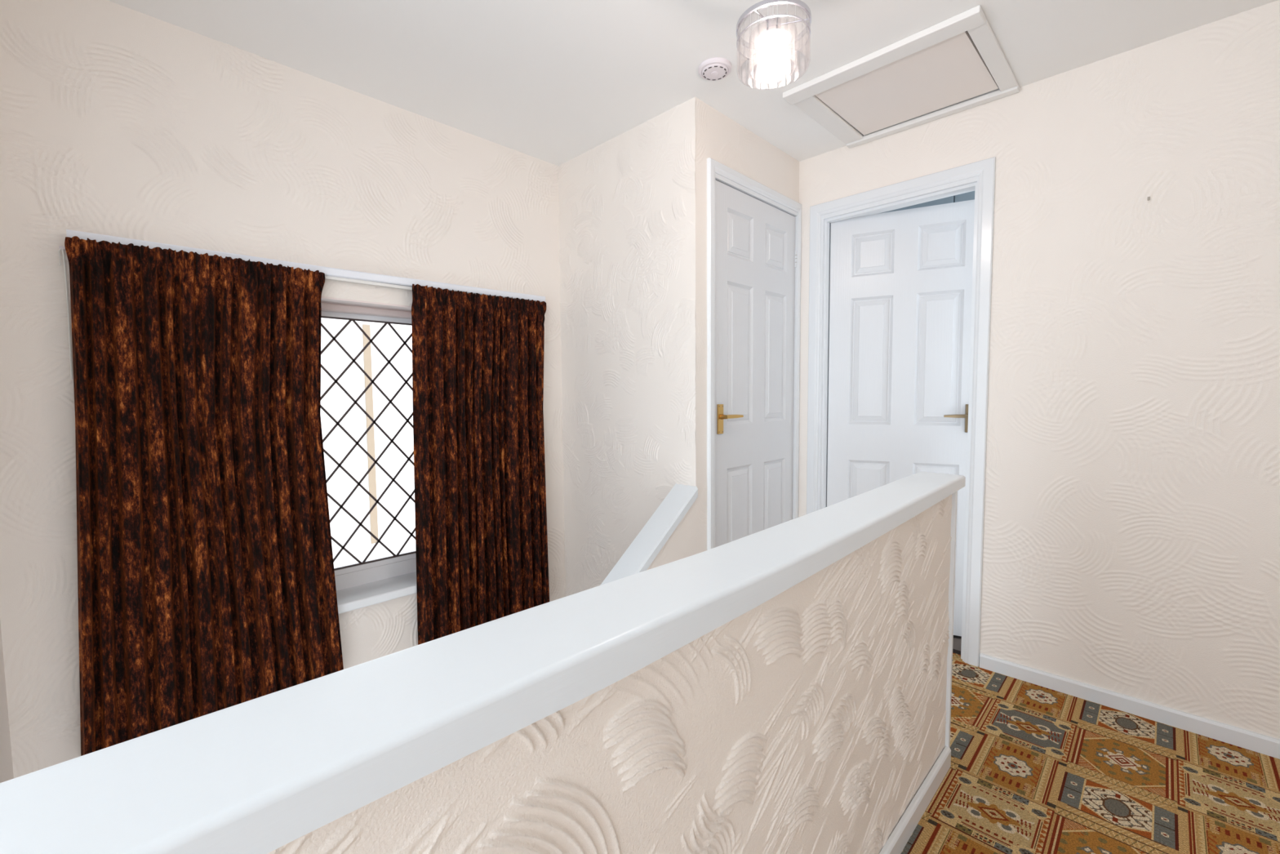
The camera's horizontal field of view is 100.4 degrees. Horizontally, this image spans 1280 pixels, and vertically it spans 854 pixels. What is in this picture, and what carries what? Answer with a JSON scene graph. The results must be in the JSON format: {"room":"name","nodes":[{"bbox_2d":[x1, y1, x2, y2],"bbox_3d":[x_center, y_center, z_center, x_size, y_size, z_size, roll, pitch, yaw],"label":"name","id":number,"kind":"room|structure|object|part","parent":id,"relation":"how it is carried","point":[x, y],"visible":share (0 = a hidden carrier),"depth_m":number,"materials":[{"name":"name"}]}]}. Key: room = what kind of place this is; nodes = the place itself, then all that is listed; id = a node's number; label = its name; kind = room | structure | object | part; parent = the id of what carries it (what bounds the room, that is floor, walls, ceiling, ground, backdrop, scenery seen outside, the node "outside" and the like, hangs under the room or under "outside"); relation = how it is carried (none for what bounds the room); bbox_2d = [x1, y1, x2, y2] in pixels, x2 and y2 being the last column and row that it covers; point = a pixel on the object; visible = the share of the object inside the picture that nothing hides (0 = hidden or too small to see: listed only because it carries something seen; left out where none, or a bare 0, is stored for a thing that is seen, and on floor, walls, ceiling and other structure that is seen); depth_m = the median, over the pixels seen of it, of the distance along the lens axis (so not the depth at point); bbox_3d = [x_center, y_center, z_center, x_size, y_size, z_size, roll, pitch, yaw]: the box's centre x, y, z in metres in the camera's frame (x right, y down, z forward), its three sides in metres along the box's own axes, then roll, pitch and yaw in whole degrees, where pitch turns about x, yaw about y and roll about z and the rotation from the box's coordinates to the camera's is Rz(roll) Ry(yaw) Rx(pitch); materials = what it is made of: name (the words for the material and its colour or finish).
{"room":"stair landing","nodes":[
{"label":"stair landing","id":0,"kind":"room"},
{"bbox_2d":[0,621,13,782],"bbox_3d":[-1.545,0.485,1.164,0.780,3.450,0.121,3,5,44],"label":"wall","id":1,"kind":"structure","parent":0,"point":[6,757],"depth_m":1.45,"materials":[{"name":"white paint"}]},
{"bbox_2d":[0,0,565,777],"bbox_3d":[-1.177,0.415,2.239,0.293,3.450,2.174,3,5,44],"label":"wall","id":2,"kind":"structure","parent":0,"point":[116,120],"depth_m":1.71,"materials":[{"name":"cream textured plaster"}]},
{"bbox_2d":[57,245,72,378],"bbox_3d":[-1.662,-0.329,1.544,0.021,0.381,0.015,3,5,44],"label":"pull cord","id":3,"kind":"object","parent":2,"relation":"hanging from","point":[61,248],"visible":0.98,"depth_m":1.54,"materials":[{"name":"white plastic"}]},
{"bbox_3d":[-1.663,-0.489,1.529,0.004,0.051,0.009,0,4,11],"label":"short cord","id":4,"kind":"part","parent":3,"relation":"part of","materials":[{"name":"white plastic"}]},
{"bbox_2d":[64,235,343,755],"bbox_3d":[-1.398,0.219,1.770,0.058,1.566,0.712,3,5,44],"label":"curtain","id":5,"kind":"object","parent":2,"relation":"hanging from","point":[206,580],"visible":0.94,"depth_m":1.72,"materials":[{"name":"fabric"}]},
{"bbox_3d":[-1.069,-0.591,2.115,0.042,0.052,1.646,3,5,44],"label":"curtain rail","id":6,"kind":"part","parent":2,"relation":"part of","materials":[{"name":"white plastic"}]},
{"bbox_2d":[320,296,417,613],"bbox_3d":[-1.148,0.104,2.238,0.256,1.223,1.300,3,5,44],"label":"window","id":7,"kind":"structure","parent":2,"relation":"attached to","point":[365,583],"depth_m":2.28,"materials":[{"name":"white"}]},
{"bbox_3d":[-1.212,0.098,2.301,0.075,1.216,1.240,3,5,44],"label":"frame","id":8,"kind":"part","parent":7,"relation":"part of","materials":[{"name":"white plastic"}]},
{"bbox_3d":[-1.136,0.697,2.268,0.236,0.036,1.300,3,5,44],"label":"sill","id":9,"kind":"part","parent":7,"relation":"part of","materials":[{"name":"white paint"}]},
{"bbox_2d":[411,284,549,644],"bbox_3d":[-0.705,0.170,2.473,0.062,1.566,0.692,3,5,44],"label":"curtain","id":10,"kind":"object","parent":2,"relation":"hanging from","point":[481,513],"visible":0.99,"depth_m":2.43,"materials":[{"name":"fabric"}]},
{"bbox_2d":[266,494,951,853],"bbox_3d":[-0.119,0.841,0.617,0.080,1.185,3.026,3,5,44],"label":"wall","id":11,"kind":"structure","parent":0,"point":[811,720],"depth_m":0.84,"materials":[{"name":"white paint"}]},
{"bbox_2d":[0,471,965,853],"bbox_3d":[-0.113,0.244,0.570,0.150,0.058,3.028,3,5,44],"label":"capping","id":12,"kind":"structure","parent":11,"relation":"on","point":[260,775],"depth_m":0.44,"materials":[{"name":"white paint"}]},
{"bbox_2d":[879,746,951,853],"bbox_3d":[-0.793,1.155,-0.112,0.015,0.060,5.012,3,5,44],"label":"baseboard","id":13,"kind":"structure","parent":11,"relation":"attached to","point":[901,833],"depth_m":1.45,"materials":[{"name":"white paint"}]},
{"bbox_2d":[945,490,957,747],"bbox_3d":[0.937,0.669,1.683,0.088,0.980,0.016,3,5,44],"label":"trim","id":14,"kind":"structure","parent":11,"relation":"attached to","point":[954,495],"depth_m":1.65,"materials":[{"name":"white paint"}]},
{"bbox_2d":[557,97,696,596],"bbox_3d":[-0.091,0.383,2.619,1.005,3.450,0.105,3,5,44],"label":"wall","id":15,"kind":"structure","parent":0,"point":[627,202],"depth_m":2.48,"materials":[{"name":"cream textured plaster"}]},
{"bbox_2d":[107,0,1277,165],"bbox_3d":[0.542,-1.361,-0.994,7.138,0.470,5.882,3,5,44],"label":"ceiling","id":16,"kind":"structure","parent":0,"point":[553,82],"depth_m":1.81,"materials":[{"name":"white paint"}]},
{"bbox_2d":[697,57,731,80],"bbox_3d":[0.272,-1.294,1.938,0.120,0.023,0.120,3,5,44],"label":"smoke detector","id":17,"kind":"object","parent":16,"relation":"attached to","point":[716,68],"visible":1,"depth_m":1.92,"materials":[{"name":"white plastic"}]},
{"bbox_2d":[736,0,811,76],"bbox_3d":[0.351,-1.103,1.405,0.192,0.340,0.192,3,5,44],"label":"pendant light","id":18,"kind":"object","parent":16,"relation":"hanging from","point":[771,42],"visible":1,"depth_m":1.39,"materials":[{"name":"silver metal"}]},
{"bbox_3d":[0.352,-0.981,1.413,0.060,0.070,0.060,3,5,44],"label":"bulb","id":19,"kind":"part","parent":18,"relation":"part of","materials":[{"name":"white glass"}]},
{"bbox_2d":[782,4,1019,148],"bbox_3d":[1.020,-1.316,2.088,0.672,0.034,0.627,3,5,44],"label":"hatch","id":20,"kind":"object","parent":16,"relation":"attached to","point":[938,66],"visible":1,"depth_m":2.04,"materials":[{"name":"white paint"}]},
{"bbox_3d":[1.038,-1.327,2.091,0.529,0.013,0.511,3,5,44],"label":"hatch panel","id":21,"kind":"part","parent":20,"relation":"part of","materials":[{"name":"white"}]},
{"bbox_2d":[647,97,799,569],"bbox_3d":[0.188,0.354,2.254,0.102,3.350,1.932,3,5,44],"label":"wall","id":22,"kind":"structure","parent":0,"point":[719,138],"depth_m":2.23,"materials":[{"name":"white paint"}]},
{"bbox_2d":[600,483,697,585],"bbox_3d":[-0.152,0.662,1.927,0.124,0.785,1.001,3,5,44],"label":"handrail","id":23,"kind":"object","parent":22,"relation":"on","point":[642,552],"depth_m":2.11,"materials":[{"name":"white paint"}]},
{"bbox_2d":[706,157,801,550],"bbox_3d":[0.537,-0.061,2.554,0.144,2.134,0.773,3,5,44],"label":"door","id":24,"kind":"structure","parent":22,"relation":"in","point":[754,230],"depth_m":2.49,"materials":[{"name":"white paint"}]},
{"bbox_3d":[0.351,-0.035,2.332,0.008,0.130,0.040,3,5,44],"label":"handle","id":25,"kind":"part","parent":24,"relation":"part of","materials":[{"name":"gold metal"}]},
{"bbox_3d":[0.404,-0.046,2.348,0.045,0.021,0.118,3,5,44],"label":"lever","id":26,"kind":"part","parent":24,"relation":"part of","materials":[{"name":"gold metal"}]},
{"bbox_2d":[952,635,961,654],"bbox_3d":[1.605,0.999,3.398,2.800,0.096,1.618,3,5,44],"label":"floor","id":27,"kind":"structure","parent":0,"point":[957,642],"depth_m":2.47,"materials":[{"name":"grey"}]},
{"bbox_2d":[878,191,974,213],"bbox_3d":[1.865,-0.228,3.489,2.550,2.330,0.600,3,5,44],"label":"wardrobe","id":28,"kind":"object","parent":27,"relation":"on","point":[970,195],"visible":0.02,"depth_m":3.08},
{"bbox_3d":[1.560,-0.246,3.385,0.720,2.265,0.025,3,5,44],"label":"door","id":29,"kind":"part","parent":28,"relation":"part of","materials":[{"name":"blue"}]},
{"bbox_3d":[1.998,-0.223,2.954,0.500,2.265,0.025,3,5,44],"label":"door","id":30,"kind":"part","parent":28,"relation":"part of","materials":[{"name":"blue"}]},
{"bbox_2d":[798,0,1279,738],"bbox_3d":[1.639,-0.098,2.077,2.383,2.450,0.103,3,5,44],"label":"wall","id":31,"kind":"structure","parent":0,"point":[1131,546],"depth_m":1.89,"materials":[{"name":"white paint"}]},
{"bbox_2d":[806,156,995,666],"bbox_3d":[1.252,-0.054,2.582,0.793,2.106,0.299,3,5,44],"label":"door","id":32,"kind":"structure","parent":31,"relation":"in","point":[900,301],"depth_m":2.55,"materials":[{"name":"white paint"}]},
{"bbox_3d":[1.468,-0.049,2.457,0.118,0.021,0.045,1,4,27],"label":"lever","id":33,"kind":"part","parent":32,"relation":"part of","materials":[{"name":"gold metal"}]},
{"bbox_3d":[1.524,-0.040,2.459,0.040,0.130,0.008,1,4,27],"label":"handle","id":34,"kind":"part","parent":32,"relation":"part of","materials":[{"name":"gold metal"}]},
{"bbox_2d":[979,653,1279,759],"bbox_3d":[1.915,1.016,1.802,1.320,0.057,0.016,3,5,44],"label":"baseboard","id":35,"kind":"structure","parent":31,"relation":"attached to","point":[1235,735],"depth_m":1.91,"materials":[{"name":"white paint"}]},
{"bbox_2d":[900,652,1279,853],"bbox_3d":[0.957,1.302,-1.252,5.983,0.120,5.832,3,5,44],"label":"floor","id":36,"kind":"structure","parent":0,"point":[1034,769],"depth_m":1.58,"materials":[{"name":"carpet"}]},
{"label":"outside","id":37,"kind":"structure","parent":0,"visible":0},
{"bbox_3d":[-1.587,3.972,4.308,2.822,0.100,12.500,3,5,44],"label":"ground","id":38,"kind":"structure","parent":37,"visible":0},
{"bbox_2d":[320,317,415,566],"bbox_3d":[-2.676,0.772,5.159,0.215,6.200,12.500,3,5,44],"label":"wall","id":39,"kind":"structure","parent":38,"relation":"on","point":[334,359],"depth_m":5.08,"materials":[{"name":"white"}]}
]}

